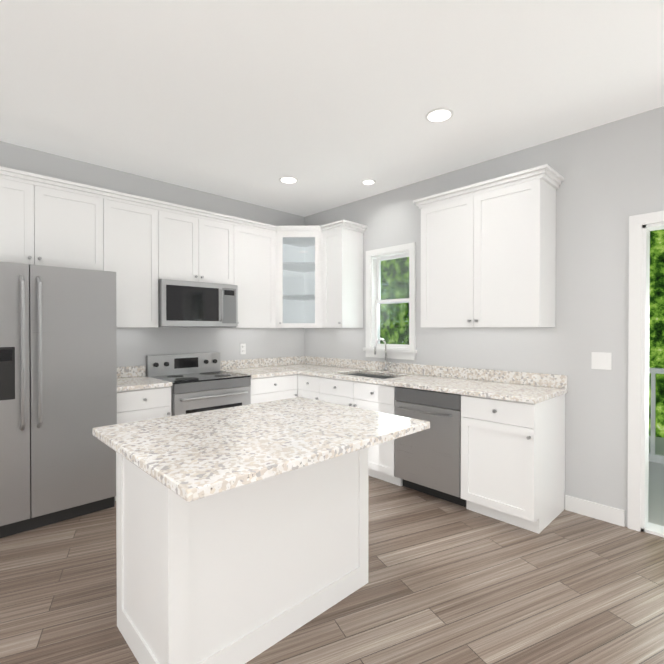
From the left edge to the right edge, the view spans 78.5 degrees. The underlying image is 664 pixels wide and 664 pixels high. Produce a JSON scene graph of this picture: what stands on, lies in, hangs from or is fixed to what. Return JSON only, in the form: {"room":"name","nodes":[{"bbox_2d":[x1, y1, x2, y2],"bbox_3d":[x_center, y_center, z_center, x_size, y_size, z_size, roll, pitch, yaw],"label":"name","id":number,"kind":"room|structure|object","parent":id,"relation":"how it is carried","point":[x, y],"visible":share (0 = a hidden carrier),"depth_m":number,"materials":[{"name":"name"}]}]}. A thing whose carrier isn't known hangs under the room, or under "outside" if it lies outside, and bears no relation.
{"room":"kitchen","nodes":[
{"label":"kitchen","id":0,"kind":"room"},
{"bbox_2d":[0,141,303,366],"bbox_3d":[-2.567,-0.068,3.207,5.970,2.800,0.140,0,1,-44],"label":"wall","id":1,"kind":"structure","parent":0,"point":[133,344],"depth_m":4.06,"materials":[{"name":"grey paint"}]},
{"bbox_2d":[0,174,107,270],"bbox_3d":[-2.312,-0.804,3.116,0.920,0.615,0.330,0,1,-44],"label":"upper cabinet","id":2,"kind":"object","parent":1,"relation":"attached to","point":[42,223],"depth_m":3.08,"materials":[{"name":"white wood"}]},
{"bbox_2d":[104,194,167,327],"bbox_3d":[-1.822,-0.578,3.589,0.559,1.075,0.330,0,1,-44],"label":"upper cabinet","id":3,"kind":"object","parent":1,"relation":"attached to","point":[140,246],"depth_m":3.50,"materials":[{"name":"white wood"}]},
{"bbox_2d":[168,206,235,284],"bbox_3d":[-1.389,-0.798,4.004,0.760,0.640,0.330,0,1,-44],"label":"upper cabinet","id":4,"kind":"object","parent":1,"relation":"attached to","point":[201,247],"depth_m":3.90,"materials":[{"name":"white wood"}]},
{"bbox_2d":[158,279,237,327],"bbox_3d":[-1.348,-0.259,3.965,0.752,0.428,0.448,0,1,-44],"label":"microwave","id":5,"kind":"object","parent":4,"relation":"attached to","point":[194,304],"visible":0.92,"depth_m":3.79,"materials":[{"name":"silver metal"}]},
{"bbox_2d":[240,344,245,353],"bbox_3d":[-1.009,0.192,4.604,0.070,0.120,0.008,0,1,-44],"label":"electrical outlet plate","id":6,"kind":"object","parent":1,"relation":"attached to","point":[242,348],"visible":1,"depth_m":4.60,"materials":[{"name":"white plastic"}]},
{"bbox_2d":[224,222,275,327],"bbox_3d":[-0.950,-0.584,4.428,0.580,1.075,0.330,0,1,-44],"label":"upper cabinet","id":7,"kind":"object","parent":1,"relation":"attached to","point":[255,245],"depth_m":4.34,"materials":[{"name":"white wood"}]},
{"bbox_2d":[0,475,663,663],"bbox_3d":[-0.092,1.376,0.651,6.280,0.050,7.270,0,1,-44],"label":"floor","id":8,"kind":"structure","parent":0,"point":[450,583],"depth_m":2.07,"materials":[{"name":"brown wood"}]},
{"bbox_2d":[0,262,116,537],"bbox_3d":[-2.161,0.439,2.976,0.900,1.790,0.755,0,1,-44],"label":"refrigerator","id":9,"kind":"object","parent":8,"relation":"on","point":[58,371],"visible":1,"depth_m":2.79,"materials":[{"name":"silver metal"}]},
{"bbox_2d":[115,386,171,500],"bbox_3d":[-1.715,0.893,3.486,0.436,0.875,0.642,0,1,-44],"label":"base cabinet","id":10,"kind":"object","parent":8,"relation":"on","point":[142,404],"visible":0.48,"depth_m":3.26,"materials":[{"name":"white wood"}]},
{"bbox_2d":[117,365,171,391],"bbox_3d":[-1.716,0.387,3.483,0.436,0.134,0.640,0,1,-44],"label":"countertop","id":11,"kind":"structure","parent":10,"relation":"on","point":[132,378],"depth_m":3.52,"materials":[{"name":"stone"}]},
{"bbox_2d":[146,352,250,415],"bbox_3d":[-1.260,0.775,3.881,0.750,1.105,0.704,0,1,-44],"label":"range","id":12,"kind":"object","parent":8,"relation":"on","point":[201,382],"visible":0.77,"depth_m":3.81,"materials":[{"name":"silver metal"}]},
{"bbox_2d":[116,447,367,663],"bbox_3d":[-0.409,0.904,2.025,1.068,0.875,0.630,0,1,-44],"label":"base cabinet","id":13,"kind":"object","parent":8,"relation":"on","point":[244,574],"visible":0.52,"depth_m":1.69,"materials":[{"name":"white wood"}]},
{"bbox_2d":[92,397,429,501],"bbox_3d":[-0.304,0.449,1.897,1.210,0.034,0.990,0,1,-44],"label":"countertop","id":14,"kind":"structure","parent":13,"relation":"on","point":[189,457],"depth_m":1.65,"materials":[{"name":"stone"}]},
{"bbox_2d":[251,374,296,403],"bbox_3d":[-0.791,0.886,4.375,0.593,0.875,0.642,0,1,-44],"label":"base cabinet","id":15,"kind":"object","parent":8,"relation":"on","point":[271,388],"visible":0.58,"depth_m":4.14,"materials":[{"name":"white wood"}]},
{"bbox_2d":[220,358,295,377],"bbox_3d":[-0.795,0.381,4.361,0.570,0.134,0.652,0,1,-44],"label":"countertop","id":16,"kind":"structure","parent":15,"relation":"on","point":[263,367],"depth_m":4.53,"materials":[{"name":"stone"}]},
{"bbox_2d":[296,374,299,396],"bbox_3d":[-0.341,0.883,4.783,0.620,0.876,0.680,0,1,-44],"label":"base cabinet","id":17,"kind":"object","parent":8,"relation":"on","point":[298,375],"depth_m":4.35,"materials":[{"name":"white wood"}]},
{"bbox_2d":[300,374,331,400],"bbox_3d":[-0.005,0.886,4.434,0.620,0.876,0.406,0,1,-44],"label":"base cabinet","id":18,"kind":"object","parent":8,"relation":"on","point":[311,387],"depth_m":4.16,"materials":[{"name":"white wood"}]},
{"bbox_2d":[277,338,566,403],"bbox_3d":[0.473,0.256,3.915,0.643,0.389,3.052,0,1,-44],"label":"countertop","id":19,"kind":"structure","parent":18,"relation":"on","point":[529,387],"depth_m":3.50,"materials":[{"name":"stone"}]},
{"bbox_2d":[348,373,394,378],"bbox_3d":[0.377,0.538,4.017,0.418,0.174,0.688,0,1,-44],"label":"sink basin","id":20,"kind":"object","parent":19,"relation":"in","point":[358,374],"depth_m":4.27,"materials":[{"name":"silver metal"}]},
{"bbox_2d":[374,338,392,371],"bbox_3d":[0.524,0.238,4.109,0.204,0.356,0.117,0,1,-44],"label":"faucet","id":21,"kind":"object","parent":19,"relation":"on","point":[388,367],"depth_m":4.18,"materials":[{"name":"silver metal"}]},
{"bbox_2d":[324,393,402,485],"bbox_3d":[0.402,0.989,4.011,0.620,0.676,1.006,0,1,-44],"label":"base cabinet","id":22,"kind":"object","parent":8,"relation":"on","point":[381,457],"depth_m":3.57,"materials":[{"name":"white wood"}]},
{"bbox_2d":[395,387,465,506],"bbox_3d":[0.942,0.895,3.411,0.672,0.871,0.600,0,1,-44],"label":"dishwasher","id":23,"kind":"object","parent":8,"relation":"on","point":[428,461],"visible":0.67,"depth_m":3.17,"materials":[{"name":"silver metal"}]},
{"bbox_2d":[461,394,564,533],"bbox_3d":[1.343,0.896,3.017,0.642,0.875,0.516,0,1,-44],"label":"base cabinet","id":24,"kind":"object","parent":8,"relation":"on","point":[512,462],"visible":1,"depth_m":2.81,"materials":[{"name":"white wood"}]},
{"bbox_2d":[0,0,663,216],"bbox_3d":[-0.092,-1.474,0.630,6.280,0.050,7.270,0,1,-44],"label":"ceiling","id":25,"kind":"structure","parent":0,"point":[329,104],"depth_m":2.40,"materials":[{"name":"white paint"}]},
{"bbox_2d":[279,176,297,183],"bbox_3d":[-0.420,-1.469,3.929,0.186,0.008,0.186,0,1,-44],"label":"recessed light","id":26,"kind":"object","parent":25,"relation":"in","point":[288,179],"visible":1,"depth_m":3.92,"materials":[{"name":"white"}]},
{"bbox_2d":[361,179,375,184],"bbox_3d":[0.359,-1.469,3.985,0.146,0.008,0.146,0,1,-44],"label":"recessed light","id":27,"kind":"object","parent":25,"relation":"in","point":[368,182],"visible":1,"depth_m":3.98,"materials":[{"name":"white plastic"}]},
{"bbox_2d":[425,108,453,122],"bbox_3d":[0.724,-1.460,2.740,0.186,0.008,0.186,0,1,-44],"label":"recessed light","id":28,"kind":"object","parent":25,"relation":"in","point":[437,115],"visible":1,"depth_m":2.73,"materials":[{"name":"white plastic"}]},
{"bbox_2d":[332,378,383,400],"bbox_3d":[0.228,0.540,3.873,0.004,0.175,0.688,0,1,-44],"label":"drawer","id":29,"kind":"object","parent":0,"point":[342,388],"depth_m":3.73,"materials":[{"name":"white wood"}]},
{"bbox_2d":[384,385,396,400],"bbox_3d":[0.614,0.540,3.770,0.410,0.175,0.004,0,1,-44],"label":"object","id":30,"kind":"structure","parent":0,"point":[389,391],"depth_m":3.47,"materials":[{"name":"white wood"}]},
{"bbox_2d":[304,106,663,526],"bbox_3d":[2.121,-0.064,2.769,0.140,2.800,7.270,0,1,-44],"label":"wall","id":31,"kind":"structure","parent":0,"point":[612,174],"depth_m":2.99,"materials":[{"name":"grey paint"}]},
{"bbox_2d":[275,226,321,327],"bbox_3d":[-0.362,-0.610,4.738,0.697,1.122,0.697,0,1,-44],"label":"upper cabinet","id":32,"kind":"object","parent":31,"relation":"attached to","point":[298,257],"visible":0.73,"depth_m":4.50,"materials":[{"name":"white wood"}]},
{"bbox_2d":[320,219,366,327],"bbox_3d":[0.126,-0.608,4.470,0.366,1.122,0.366,0,1,-44],"label":"upper cabinet","id":33,"kind":"object","parent":31,"relation":"attached to","point":[342,273],"visible":1,"depth_m":4.39,"materials":[{"name":"white wood"}]},
{"bbox_2d":[363,242,416,359],"bbox_3d":[0.639,-0.305,4.277,0.183,1.160,0.680,0,1,-44],"label":"window","id":34,"kind":"structure","parent":31,"relation":"in","point":[374,283],"depth_m":4.31,"materials":[{"name":"white wood"}]},
{"bbox_2d":[413,164,563,327],"bbox_3d":[1.229,-0.600,3.323,0.366,1.122,1.102,0,1,-44],"label":"upper cabinet","id":35,"kind":"object","parent":31,"relation":"attached to","point":[488,253],"visible":1,"depth_m":3.12,"materials":[{"name":"white wood"}]},
{"bbox_2d":[565,495,624,526],"bbox_3d":[1.880,1.280,2.918,0.014,0.110,0.365,0,1,-44],"label":"baseboard","id":36,"kind":"structure","parent":31,"relation":"attached to","point":[609,514],"depth_m":2.90,"materials":[{"name":"white wood"}]},
{"bbox_2d":[591,352,611,369],"bbox_3d":[1.911,0.205,2.881,0.010,0.120,0.120,0,1,-44],"label":"switch plate","id":37,"kind":"object","parent":31,"relation":"attached to","point":[601,360],"visible":1,"depth_m":2.88,"materials":[{"name":"white plastic"}]},
{"bbox_2d":[627,211,663,536],"bbox_3d":[2.433,0.278,2.434,0.158,2.120,1.050,0,1,-44],"label":"door frame","id":38,"kind":"structure","parent":31,"relation":"attached to","point":[641,226],"depth_m":2.73,"materials":[{"name":"white wood"}]},
{"label":"outside","id":39,"kind":"structure","parent":0,"visible":0},
{"bbox_2d":[648,436,663,525],"bbox_3d":[2.369,1.391,4.830,3.060,0.100,14.000,0,1,-44],"label":"deck","id":40,"kind":"object","parent":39,"point":[656,496],"depth_m":3.50,"materials":[{"name":"grey wood"}]},
{"bbox_2d":[649,368,663,463],"bbox_3d":[3.595,0.827,3.948,0.090,1.040,5.035,0,1,-44],"label":"deck railing","id":41,"kind":"object","parent":40,"relation":"on","point":[656,458],"visible":0.06,"depth_m":4.20,"materials":[{"name":"white"}]},
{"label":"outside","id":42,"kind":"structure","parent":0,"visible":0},
{"bbox_2d":[380,229,663,437],"bbox_3d":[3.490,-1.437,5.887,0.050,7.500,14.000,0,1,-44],"label":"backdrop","id":43,"kind":"structure","parent":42,"point":[656,335],"depth_m":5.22,"materials":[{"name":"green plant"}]}
]}

